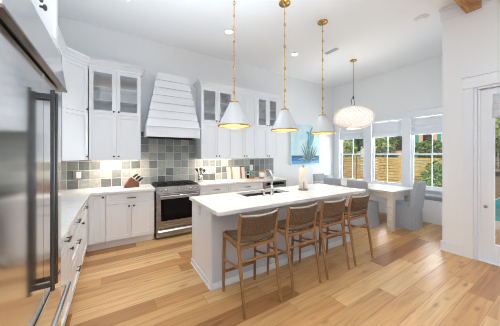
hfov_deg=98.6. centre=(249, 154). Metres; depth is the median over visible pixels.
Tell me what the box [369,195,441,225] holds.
window bench
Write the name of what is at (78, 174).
receptacle
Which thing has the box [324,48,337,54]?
ceiling vent
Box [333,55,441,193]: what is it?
wall
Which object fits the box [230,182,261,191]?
base cabinet
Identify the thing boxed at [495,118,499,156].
tree
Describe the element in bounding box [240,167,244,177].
cutting board
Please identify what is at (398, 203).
seat cushion
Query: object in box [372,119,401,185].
window
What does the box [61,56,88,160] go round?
upper cabinet
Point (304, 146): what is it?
painting
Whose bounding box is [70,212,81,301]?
base cabinet
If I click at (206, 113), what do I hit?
shelf
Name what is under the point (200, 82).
trim
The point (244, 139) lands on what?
upper cabinet
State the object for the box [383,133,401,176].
tree
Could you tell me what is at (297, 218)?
counter stool
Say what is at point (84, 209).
base cabinet
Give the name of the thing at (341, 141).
window
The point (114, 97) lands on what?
upper cabinet
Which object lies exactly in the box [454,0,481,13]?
ceiling beam
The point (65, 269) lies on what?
base cabinet
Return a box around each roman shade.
[340,128,362,139]
[372,120,401,137]
[411,115,441,134]
[492,91,499,117]
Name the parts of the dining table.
leg, leg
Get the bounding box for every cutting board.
[226,167,240,178]
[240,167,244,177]
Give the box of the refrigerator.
[0,0,70,325]
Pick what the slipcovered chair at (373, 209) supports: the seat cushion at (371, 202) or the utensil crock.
the seat cushion at (371, 202)
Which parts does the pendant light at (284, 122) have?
stem, lamp shade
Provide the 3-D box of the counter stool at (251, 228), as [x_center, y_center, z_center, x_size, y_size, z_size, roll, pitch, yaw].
[0.007,1.026,2.275,0.480,0.939,0.494,0,0,-32]
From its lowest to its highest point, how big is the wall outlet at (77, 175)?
0.150 m
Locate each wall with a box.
[58,16,333,189]
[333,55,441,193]
[442,0,499,245]
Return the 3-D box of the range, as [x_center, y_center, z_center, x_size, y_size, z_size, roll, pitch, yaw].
[-1.449,1.016,4.187,0.780,0.956,0.684,0,0,-32]
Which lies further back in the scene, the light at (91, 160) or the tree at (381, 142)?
the tree at (381, 142)
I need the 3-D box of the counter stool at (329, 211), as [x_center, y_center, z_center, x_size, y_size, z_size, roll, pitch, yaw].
[0.990,1.026,2.897,0.480,0.939,0.494,0,0,-32]
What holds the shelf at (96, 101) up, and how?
attached to the upper cabinet at (114, 97)
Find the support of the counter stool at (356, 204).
on the floor
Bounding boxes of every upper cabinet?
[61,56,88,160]
[89,67,140,159]
[196,87,232,158]
[233,93,256,158]
[257,96,277,157]
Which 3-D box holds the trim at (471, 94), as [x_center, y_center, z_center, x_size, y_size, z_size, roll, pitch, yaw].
[3.507,0.175,2.704,0.182,2.637,1.202,0,0,-32]
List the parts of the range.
warming drawer, handle, oven door, control panel, handle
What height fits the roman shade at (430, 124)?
0.425 m
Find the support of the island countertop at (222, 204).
on the kitchen island
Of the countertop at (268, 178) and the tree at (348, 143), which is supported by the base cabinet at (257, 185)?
the countertop at (268, 178)
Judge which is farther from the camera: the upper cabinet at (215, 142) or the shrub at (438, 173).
the shrub at (438, 173)
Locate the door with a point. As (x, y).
(489, 251)
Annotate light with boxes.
[91,160,126,160]
[218,0,249,128]
[224,29,232,34]
[271,0,298,131]
[310,19,335,134]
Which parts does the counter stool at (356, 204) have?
leg, leg, seat, seat rail, backrest, rail, leg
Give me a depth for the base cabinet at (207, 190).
4.36 m
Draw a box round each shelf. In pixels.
[94,85,136,94]
[94,98,136,106]
[204,101,228,106]
[204,111,223,115]
[259,108,275,112]
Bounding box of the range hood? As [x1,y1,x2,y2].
[143,72,200,139]
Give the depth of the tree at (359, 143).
14.04 m
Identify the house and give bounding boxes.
[356,133,441,173]
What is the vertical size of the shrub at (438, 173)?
1.595 m
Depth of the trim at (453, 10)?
3.26 m
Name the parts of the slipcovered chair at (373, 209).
backrest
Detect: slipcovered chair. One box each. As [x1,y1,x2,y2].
[313,173,324,183]
[323,177,340,185]
[347,180,379,228]
[395,181,425,230]
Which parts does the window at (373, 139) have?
sash, sash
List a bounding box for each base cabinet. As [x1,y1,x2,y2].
[60,228,73,325]
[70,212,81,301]
[81,201,87,266]
[87,195,105,251]
[105,191,153,247]
[199,185,229,195]
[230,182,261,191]
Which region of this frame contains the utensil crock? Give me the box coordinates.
[198,175,202,181]
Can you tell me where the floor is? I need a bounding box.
[65,212,499,325]
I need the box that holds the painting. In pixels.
[290,124,318,164]
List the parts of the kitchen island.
panel, shoe moulding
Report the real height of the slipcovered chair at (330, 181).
0.954 m
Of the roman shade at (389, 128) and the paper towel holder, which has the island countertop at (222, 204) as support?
the paper towel holder
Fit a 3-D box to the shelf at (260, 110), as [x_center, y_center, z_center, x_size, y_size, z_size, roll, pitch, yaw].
[0.355,-1.154,5.584,0.632,0.016,0.259,0,0,-32]
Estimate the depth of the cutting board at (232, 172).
5.20 m
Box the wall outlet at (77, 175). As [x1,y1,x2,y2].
[73,171,83,179]
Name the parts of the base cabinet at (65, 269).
door, drawer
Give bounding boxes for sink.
[243,191,281,196]
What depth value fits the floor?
2.42 m
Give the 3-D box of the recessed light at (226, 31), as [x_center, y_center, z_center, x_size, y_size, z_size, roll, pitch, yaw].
[-0.401,-2.281,3.982,0.176,0.008,0.176,0,0,-32]
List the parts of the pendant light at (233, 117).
lamp shade, stem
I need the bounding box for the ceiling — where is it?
[58,0,455,87]
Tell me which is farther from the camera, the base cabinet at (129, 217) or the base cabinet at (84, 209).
the base cabinet at (129, 217)
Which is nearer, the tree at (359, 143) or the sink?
the sink
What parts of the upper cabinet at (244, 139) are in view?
door, door, door, door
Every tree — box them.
[344,139,362,176]
[375,136,398,176]
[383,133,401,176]
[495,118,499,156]
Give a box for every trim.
[58,26,145,77]
[193,79,281,99]
[439,0,494,22]
[461,69,499,259]
[477,259,499,266]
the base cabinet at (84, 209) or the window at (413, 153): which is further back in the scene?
the window at (413, 153)
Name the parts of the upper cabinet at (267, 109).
glass door, door, glass door, door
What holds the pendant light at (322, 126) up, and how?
hanging from the ceiling
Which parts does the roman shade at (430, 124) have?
head rail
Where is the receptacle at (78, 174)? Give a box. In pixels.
[76,172,80,177]
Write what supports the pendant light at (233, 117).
hanging from the ceiling
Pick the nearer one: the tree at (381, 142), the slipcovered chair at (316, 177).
the slipcovered chair at (316, 177)
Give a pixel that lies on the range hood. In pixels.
(171, 112)
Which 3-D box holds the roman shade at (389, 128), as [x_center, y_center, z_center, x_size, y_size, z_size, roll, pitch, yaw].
[3.754,-0.709,5.929,0.077,0.425,0.750,0,0,-32]
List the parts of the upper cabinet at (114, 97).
glass door, door, glass door, door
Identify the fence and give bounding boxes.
[343,155,441,182]
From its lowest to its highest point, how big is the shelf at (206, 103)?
0.016 m
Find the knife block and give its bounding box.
[123,174,142,187]
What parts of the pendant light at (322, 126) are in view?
stem, lamp shade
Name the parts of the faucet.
spout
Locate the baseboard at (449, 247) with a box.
[440,240,463,256]
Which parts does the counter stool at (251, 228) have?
leg, seat rail, leg, seat, leg, seat rail, backrest, rail, leg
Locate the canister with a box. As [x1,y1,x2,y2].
[259,170,264,178]
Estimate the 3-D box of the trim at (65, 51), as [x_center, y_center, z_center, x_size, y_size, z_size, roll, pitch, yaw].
[-2.173,-1.501,2.671,0.944,0.130,3.024,0,0,-9]
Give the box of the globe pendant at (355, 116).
[333,59,374,129]
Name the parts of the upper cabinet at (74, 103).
door, door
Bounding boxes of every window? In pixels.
[340,128,362,180]
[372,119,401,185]
[411,114,441,189]
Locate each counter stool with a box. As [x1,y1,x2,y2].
[222,208,281,318]
[267,201,321,295]
[299,197,349,279]
[326,193,373,265]
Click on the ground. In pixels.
(497, 171)
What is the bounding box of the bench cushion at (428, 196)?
[424,193,441,201]
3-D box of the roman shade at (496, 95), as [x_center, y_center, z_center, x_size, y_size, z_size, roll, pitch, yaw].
[3.483,-0.685,2.690,0.077,0.359,0.599,0,0,-32]
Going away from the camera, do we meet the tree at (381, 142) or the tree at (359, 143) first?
the tree at (381, 142)
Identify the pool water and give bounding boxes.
[495,198,499,220]
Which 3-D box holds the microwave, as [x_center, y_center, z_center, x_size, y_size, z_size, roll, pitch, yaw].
[0.607,0.832,5.196,0.690,0.405,0.044,0,0,-32]
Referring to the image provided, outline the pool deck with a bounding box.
[495,198,499,229]
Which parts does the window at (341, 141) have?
sash, sash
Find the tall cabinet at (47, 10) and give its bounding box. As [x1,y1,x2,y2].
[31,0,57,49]
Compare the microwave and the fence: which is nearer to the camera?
the microwave
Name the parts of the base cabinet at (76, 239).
drawer, drawer, drawer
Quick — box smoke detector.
[414,14,429,22]
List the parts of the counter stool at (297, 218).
leg, seat rail, leg, leg, seat, seat rail, backrest, rail, leg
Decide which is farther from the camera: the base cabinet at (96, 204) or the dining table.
the dining table
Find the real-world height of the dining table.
0.780 m
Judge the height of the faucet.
0.371 m
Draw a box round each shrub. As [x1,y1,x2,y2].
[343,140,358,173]
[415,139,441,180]
[420,159,441,186]
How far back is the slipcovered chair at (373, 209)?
4.47 m
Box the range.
[151,180,199,238]
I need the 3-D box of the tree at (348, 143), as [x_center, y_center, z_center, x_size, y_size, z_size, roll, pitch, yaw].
[5.300,0.417,11.890,1.316,2.558,1.290,0,0,-32]
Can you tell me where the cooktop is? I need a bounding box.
[151,182,196,187]
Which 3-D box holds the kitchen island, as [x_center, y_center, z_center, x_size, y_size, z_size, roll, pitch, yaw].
[0.468,1.057,3.374,2.621,0.872,0.771,0,0,-32]
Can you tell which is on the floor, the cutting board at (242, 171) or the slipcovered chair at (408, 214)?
the slipcovered chair at (408, 214)
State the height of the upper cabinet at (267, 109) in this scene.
1.520 m
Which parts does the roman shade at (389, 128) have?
head rail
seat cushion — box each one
[369,200,378,204]
[395,199,409,206]
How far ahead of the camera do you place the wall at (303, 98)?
4.60 m
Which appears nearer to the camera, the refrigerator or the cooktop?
the refrigerator
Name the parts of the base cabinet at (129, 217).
door, drawer, door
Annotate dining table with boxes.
[313,180,412,231]
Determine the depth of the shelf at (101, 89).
3.82 m
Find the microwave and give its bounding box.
[263,180,285,188]
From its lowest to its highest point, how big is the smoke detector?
0.039 m
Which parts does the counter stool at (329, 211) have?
leg, leg, leg, seat, seat rail, backrest, rail, leg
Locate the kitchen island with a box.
[190,195,349,290]
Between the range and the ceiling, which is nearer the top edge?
the ceiling
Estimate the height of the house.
7.000 m
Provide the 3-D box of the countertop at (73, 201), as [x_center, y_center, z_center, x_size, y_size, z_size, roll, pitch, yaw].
[-1.897,0.601,2.666,1.580,0.042,2.810,0,0,-32]
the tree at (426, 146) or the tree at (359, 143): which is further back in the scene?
the tree at (359, 143)
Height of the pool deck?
0.020 m
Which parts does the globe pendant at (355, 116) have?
cord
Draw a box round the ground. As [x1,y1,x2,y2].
[343,166,499,198]
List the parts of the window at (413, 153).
sash, sash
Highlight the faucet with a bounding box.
[263,169,273,194]
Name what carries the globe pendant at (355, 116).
hanging from the ceiling
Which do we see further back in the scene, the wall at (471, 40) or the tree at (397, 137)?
the tree at (397, 137)
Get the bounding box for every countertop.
[61,184,155,243]
[189,183,365,216]
[194,176,287,186]
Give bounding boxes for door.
[480,87,499,263]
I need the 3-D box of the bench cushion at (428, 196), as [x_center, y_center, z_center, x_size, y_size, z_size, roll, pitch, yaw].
[3.560,0.945,5.742,0.435,0.102,3.380,0,0,-32]
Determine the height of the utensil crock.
0.145 m
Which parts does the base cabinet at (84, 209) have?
drawer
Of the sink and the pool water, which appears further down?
the pool water
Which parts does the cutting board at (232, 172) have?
panel, panel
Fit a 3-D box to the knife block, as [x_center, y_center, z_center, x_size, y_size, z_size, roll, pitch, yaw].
[-2.106,0.460,3.886,0.320,0.239,0.120,0,0,-32]
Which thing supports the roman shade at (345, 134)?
attached to the wall at (418, 85)
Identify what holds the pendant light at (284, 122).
hanging from the ceiling
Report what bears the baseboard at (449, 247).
attached to the wall at (471, 40)
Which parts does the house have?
pane, pane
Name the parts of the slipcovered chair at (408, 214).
backrest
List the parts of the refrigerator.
door, freezer drawer, handle, handle, door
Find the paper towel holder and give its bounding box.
[298,165,308,190]
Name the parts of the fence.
post, post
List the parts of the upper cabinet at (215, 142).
glass door, door, glass door, door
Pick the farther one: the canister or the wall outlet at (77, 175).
the canister
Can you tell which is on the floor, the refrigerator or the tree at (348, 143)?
the refrigerator
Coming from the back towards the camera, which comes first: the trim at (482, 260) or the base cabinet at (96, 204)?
the base cabinet at (96, 204)

